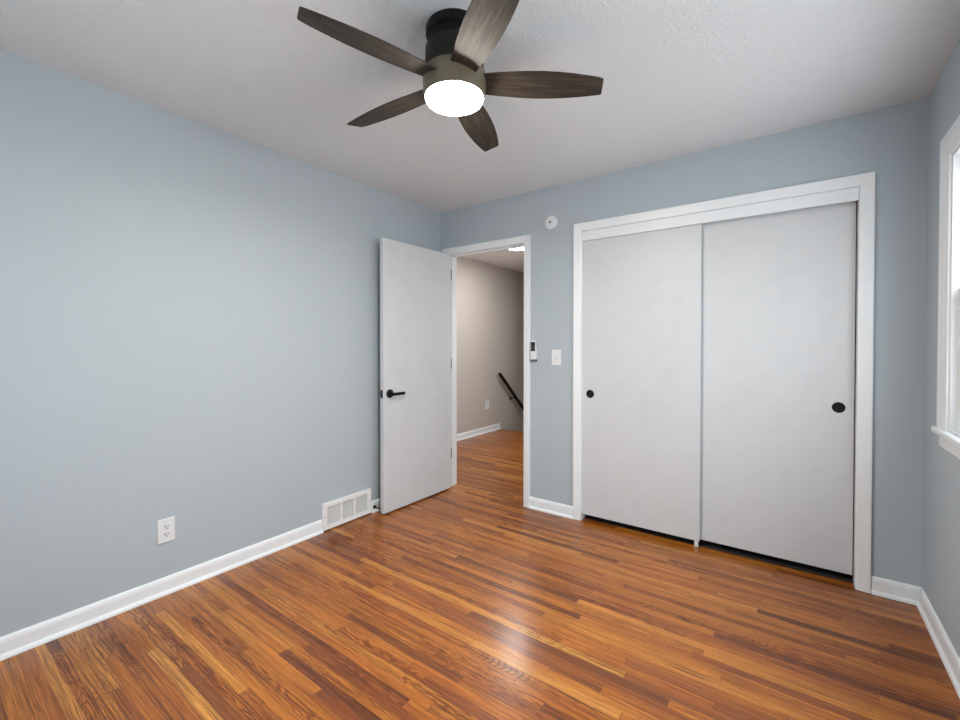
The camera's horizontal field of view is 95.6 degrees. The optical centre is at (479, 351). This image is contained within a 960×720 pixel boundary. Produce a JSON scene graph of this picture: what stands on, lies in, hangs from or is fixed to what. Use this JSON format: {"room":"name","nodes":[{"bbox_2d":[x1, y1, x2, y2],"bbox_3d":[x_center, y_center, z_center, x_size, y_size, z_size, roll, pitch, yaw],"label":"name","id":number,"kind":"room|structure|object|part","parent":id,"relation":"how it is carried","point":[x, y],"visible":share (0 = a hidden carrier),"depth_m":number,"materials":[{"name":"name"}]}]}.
{"room":"empty bedroom","nodes":[
{"label":"empty bedroom","id":0,"kind":"room"},
{"bbox_2d":[0,48,440,636],"bbox_3d":[-1.424,0.003,2.483,0.100,2.428,3.520,1,1,36],"label":"wall","id":1,"kind":"structure","parent":0,"point":[190,309],"depth_m":2.17,"materials":[{"name":"blue paint"}]},
{"bbox_2d":[157,516,174,544],"bbox_3d":[-1.579,0.902,2.189,0.008,0.119,0.076,1,1,36],"label":"wall outlet","id":2,"kind":"object","parent":1,"relation":"attached to","point":[165,527],"visible":1,"depth_m":2.19,"materials":[{"name":"white plastic"}]},
{"bbox_2d":[162,523,169,529],"bbox_3d":[-1.577,0.883,2.188,0.004,0.027,0.034,1,1,36],"label":"socket","id":3,"kind":"object","parent":2,"relation":"attached to","point":[165,526],"depth_m":2.19,"materials":[{"name":"white plastic"}]},
{"bbox_2d":[162,531,170,537],"bbox_3d":[-1.577,0.922,2.188,0.004,0.027,0.034,1,1,36],"label":"socket","id":4,"kind":"object","parent":2,"relation":"attached to","point":[165,534],"depth_m":2.19,"materials":[{"name":"white plastic"}]},
{"bbox_2d":[0,498,380,660],"bbox_3d":[-1.338,1.175,2.512,0.024,0.085,3.396,1,1,36],"label":"baseboard","id":5,"kind":"structure","parent":1,"relation":"attached to","point":[12,644],"depth_m":2.11,"materials":[{"name":"white paint"}]},
{"bbox_2d":[322,488,370,530],"bbox_3d":[-0.933,1.112,3.072,0.020,0.180,0.407,1,1,36],"label":"air vent","id":6,"kind":"object","parent":1,"relation":"in","point":[342,510],"visible":1,"depth_m":3.06,"materials":[{"name":"white metal"}]},
{"bbox_2d":[327,503,339,523],"bbox_3d":[-1.004,1.113,2.979,0.012,0.120,0.106,1,1,36],"label":"grille","id":7,"kind":"object","parent":6,"relation":"attached to","point":[333,509],"depth_m":2.98,"materials":[{"name":"white metal"}]},
{"bbox_2d":[342,499,353,518],"bbox_3d":[-0.936,1.112,3.074,0.012,0.120,0.098,1,1,36],"label":"grille","id":8,"kind":"object","parent":6,"relation":"attached to","point":[347,504],"depth_m":3.07,"materials":[{"name":"white metal"}]},
{"bbox_2d":[356,494,366,513],"bbox_3d":[-0.867,1.111,3.168,0.012,0.120,0.106,1,1,36],"label":"grille","id":9,"kind":"object","parent":6,"relation":"attached to","point":[361,499],"depth_m":3.17,"materials":[{"name":"white metal"}]},
{"bbox_2d":[0,429,959,719],"bbox_3d":[0.205,1.230,2.929,4.093,0.044,5.930,1,1,36],"label":"floor","id":10,"kind":"structure","parent":0,"point":[465,600],"depth_m":1.87,"materials":[{"name":"brown wood"}]},
{"bbox_2d":[0,0,959,272],"bbox_3d":[1.054,-1.261,4.067,4.093,0.060,8.820,1,1,36],"label":"ceiling","id":11,"kind":"structure","parent":0,"point":[681,77],"depth_m":1.87,"materials":[{"name":"white paint"}]},
{"bbox_2d":[297,0,603,151],"bbox_3d":[-0.133,-1.065,1.640,1.052,0.272,1.085,1,1,36],"label":"ceiling fan","id":12,"kind":"object","parent":11,"relation":"hanging from","point":[456,82],"visible":1,"depth_m":1.54,"materials":[{"name":"brown wood"}]},
{"bbox_3d":[-0.358,-0.999,1.421,0.466,0.006,0.128,-1,13,-38],"label":"blade","id":13,"kind":"part","parent":12,"relation":"part of","materials":[{"name":"brown wood"}]},
{"bbox_3d":[-0.372,-1.003,1.812,0.466,0.006,0.128,0,13,34],"label":"blade","id":14,"kind":"part","parent":12,"relation":"part of","materials":[{"name":"brown wood"}]},
{"bbox_2d":[426,81,482,115],"bbox_3d":[-0.096,-0.939,1.627,0.213,0.021,0.213,1,1,36],"label":"diffuser","id":15,"kind":"object","parent":12,"relation":"attached to","point":[451,98],"depth_m":1.59,"materials":[{"name":"white glass"}]},
{"bbox_3d":[-0.005,-1.005,1.947,0.128,0.006,0.466,-12,-3,16],"label":"blade","id":16,"kind":"part","parent":12,"relation":"part of","materials":[{"name":"brown wood"}]},
{"bbox_3d":[0.019,-0.997,1.314,0.128,0.006,0.466,12,-4,-20],"label":"blade","id":17,"kind":"part","parent":12,"relation":"part of","materials":[{"name":"brown wood"}]},
{"bbox_3d":[0.237,-1.001,1.639,0.466,0.006,0.128,0,-11,-2],"label":"blade","id":18,"kind":"part","parent":12,"relation":"part of","materials":[{"name":"brown wood"}]},
{"bbox_2d":[457,257,523,433],"bbox_3d":[0.362,1.101,6.712,0.100,4.728,5.400,1,1,36],"label":"wall","id":19,"kind":"structure","parent":0,"point":[490,298],"depth_m":6.30,"materials":[{"name":"beige paint"}]},
{"bbox_2d":[457,423,500,440],"bbox_3d":[-0.402,1.137,5.555,0.024,0.085,2.410,1,1,36],"label":"baseboard","id":20,"kind":"structure","parent":19,"relation":"attached to","point":[476,432],"depth_m":6.06,"materials":[{"name":"white paint"}]},
{"bbox_2d":[485,401,488,408],"bbox_3d":[0.103,0.776,6.259,0.008,0.120,0.090,1,1,36],"label":"wall outlet","id":21,"kind":"object","parent":19,"relation":"attached to","point":[486,402],"visible":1,"depth_m":6.25,"materials":[{"name":"white plastic"}]},
{"bbox_2d":[498,372,523,410],"bbox_3d":[0.949,1.309,7.366,0.088,2.009,2.330,1,1,36],"label":"handrail","id":22,"kind":"object","parent":19,"relation":"attached to","point":[500,373],"visible":0.38,"depth_m":6.66,"materials":[{"name":"black metal"}]},
{"bbox_2d":[441,97,928,586],"bbox_3d":[0.907,-0.003,3.003,3.063,2.428,0.060,1,1,36],"label":"wall","id":23,"kind":"structure","parent":0,"point":[891,142],"depth_m":2.31,"materials":[{"name":"blue paint"}]},
{"bbox_2d":[442,234,530,507],"bbox_3d":[0.063,0.154,3.648,0.880,2.097,0.146,1,1,36],"label":"door frame","id":24,"kind":"structure","parent":23,"relation":"attached to","point":[524,241],"depth_m":3.48,"materials":[{"name":"white paint"}]},
{"bbox_2d":[380,238,451,513],"bbox_3d":[-0.493,0.181,3.489,0.139,2.024,0.777,1,1,37],"label":"door","id":25,"kind":"structure","parent":24,"relation":"in","point":[416,361],"depth_m":3.42,"materials":[{"name":"white paint"}]},
{"bbox_3d":[-0.616,0.317,3.248,0.042,0.024,0.121,1,1,37],"label":"lever","id":26,"kind":"part","parent":25,"relation":"part of","materials":[{"name":"black metal"}]},
{"bbox_2d":[545,216,557,229],"bbox_3d":[0.523,-0.952,3.217,0.102,0.102,0.027,1,1,36],"label":"smoke detector","id":27,"kind":"object","parent":23,"relation":"attached to","point":[551,222],"visible":1,"depth_m":3.21,"materials":[{"name":"white plastic"}]},
{"bbox_2d":[552,350,560,364],"bbox_3d":[0.560,0.048,3.208,0.075,0.116,0.018,1,1,36],"label":"light switch","id":28,"kind":"object","parent":23,"relation":"attached to","point":[556,354],"visible":1,"depth_m":3.21,"materials":[{"name":"white plastic"}]},
{"bbox_2d":[583,224,701,540],"bbox_3d":[1.051,0.181,2.899,0.759,1.978,0.033,1,1,36],"label":"door","id":29,"kind":"structure","parent":23,"relation":"in","point":[642,292],"depth_m":2.86,"materials":[{"name":"white paint"}]},
{"bbox_3d":[0.780,0.303,3.080,0.057,0.057,0.004,1,1,36],"label":"finger pull","id":30,"kind":"part","parent":29,"relation":"part of","materials":[{"name":"black metal"}]},
{"bbox_2d":[582,187,858,240],"bbox_3d":[1.329,-0.808,2.653,1.486,0.066,0.016,1,1,36],"label":"trim","id":31,"kind":"structure","parent":23,"relation":"attached to","point":[850,194],"depth_m":2.54,"materials":[{"name":"white paint"}]},
{"bbox_2d":[573,171,874,593],"bbox_3d":[1.351,0.157,2.696,1.606,2.116,0.119,1,1,36],"label":"door frame","id":32,"kind":"structure","parent":23,"relation":"attached to","point":[865,216],"depth_m":2.23,"materials":[{"name":"white paint"}]},
{"bbox_2d":[529,496,922,604],"bbox_3d":[1.251,1.172,2.716,2.152,0.085,0.024,1,1,36],"label":"baseboard","id":33,"kind":"structure","parent":23,"relation":"attached to","point":[890,589],"depth_m":2.17,"materials":[{"name":"white paint"}]},
{"bbox_2d":[700,201,855,574],"bbox_3d":[1.656,0.186,2.507,0.761,1.978,0.033,1,1,36],"label":"door","id":34,"kind":"structure","parent":23,"relation":"in","point":[778,331],"depth_m":2.46,"materials":[{"name":"white paint"}]},
{"bbox_3d":[1.905,0.300,2.310,0.057,0.057,0.004,1,1,36],"label":"finger pull","id":35,"kind":"part","parent":34,"relation":"part of","materials":[{"name":"black metal"}]},
{"bbox_3d":[0.408,0.030,3.312,0.054,0.090,0.027,1,1,36],"label":"remote holder","id":36,"kind":"object","parent":23,"relation":"attached to","visible":0},
{"bbox_2d":[531,341,536,358],"bbox_3d":[0.407,-0.006,3.311,0.044,0.148,0.020,1,1,36],"label":"remote control","id":37,"kind":"object","parent":36,"relation":"in","point":[533,343],"visible":1,"depth_m":3.30,"materials":[{"name":"white plastic"}]},
{"bbox_2d":[853,201,856,495],"bbox_3d":[1.628,-0.003,2.975,1.863,2.428,0.740,1,1,36],"label":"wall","id":38,"kind":"structure","parent":0,"point":[856,201],"depth_m":2.78,"materials":[{"name":"paint"}]},
{"bbox_2d":[922,39,959,657],"bbox_3d":[1.408,0.022,0.984,0.120,2.428,4.220,1,1,36],"label":"wall","id":39,"kind":"structure","parent":0,"point":[941,498],"depth_m":1.91,"materials":[{"name":"blue paint"}]},
{"bbox_2d":[916,590,959,698],"bbox_3d":[1.115,1.197,0.717,0.024,0.085,3.372,1,1,36],"label":"baseboard","id":40,"kind":"structure","parent":39,"relation":"attached to","point":[948,655],"depth_m":1.77,"materials":[{"name":"white paint"}]},
{"bbox_2d":[931,115,959,458],"bbox_3d":[1.259,-0.228,0.759,0.200,1.269,2.575,1,1,36],"label":"window","id":41,"kind":"structure","parent":39,"relation":"in","point":[948,344],"depth_m":1.75,"materials":[{"name":"white paint"}]},
{"bbox_3d":[1.583,0.036,1.265,0.034,0.558,1.126,1,1,36],"label":"sash","id":42,"kind":"part","parent":41,"relation":"part of","materials":[{"name":"white paint"}]}
]}

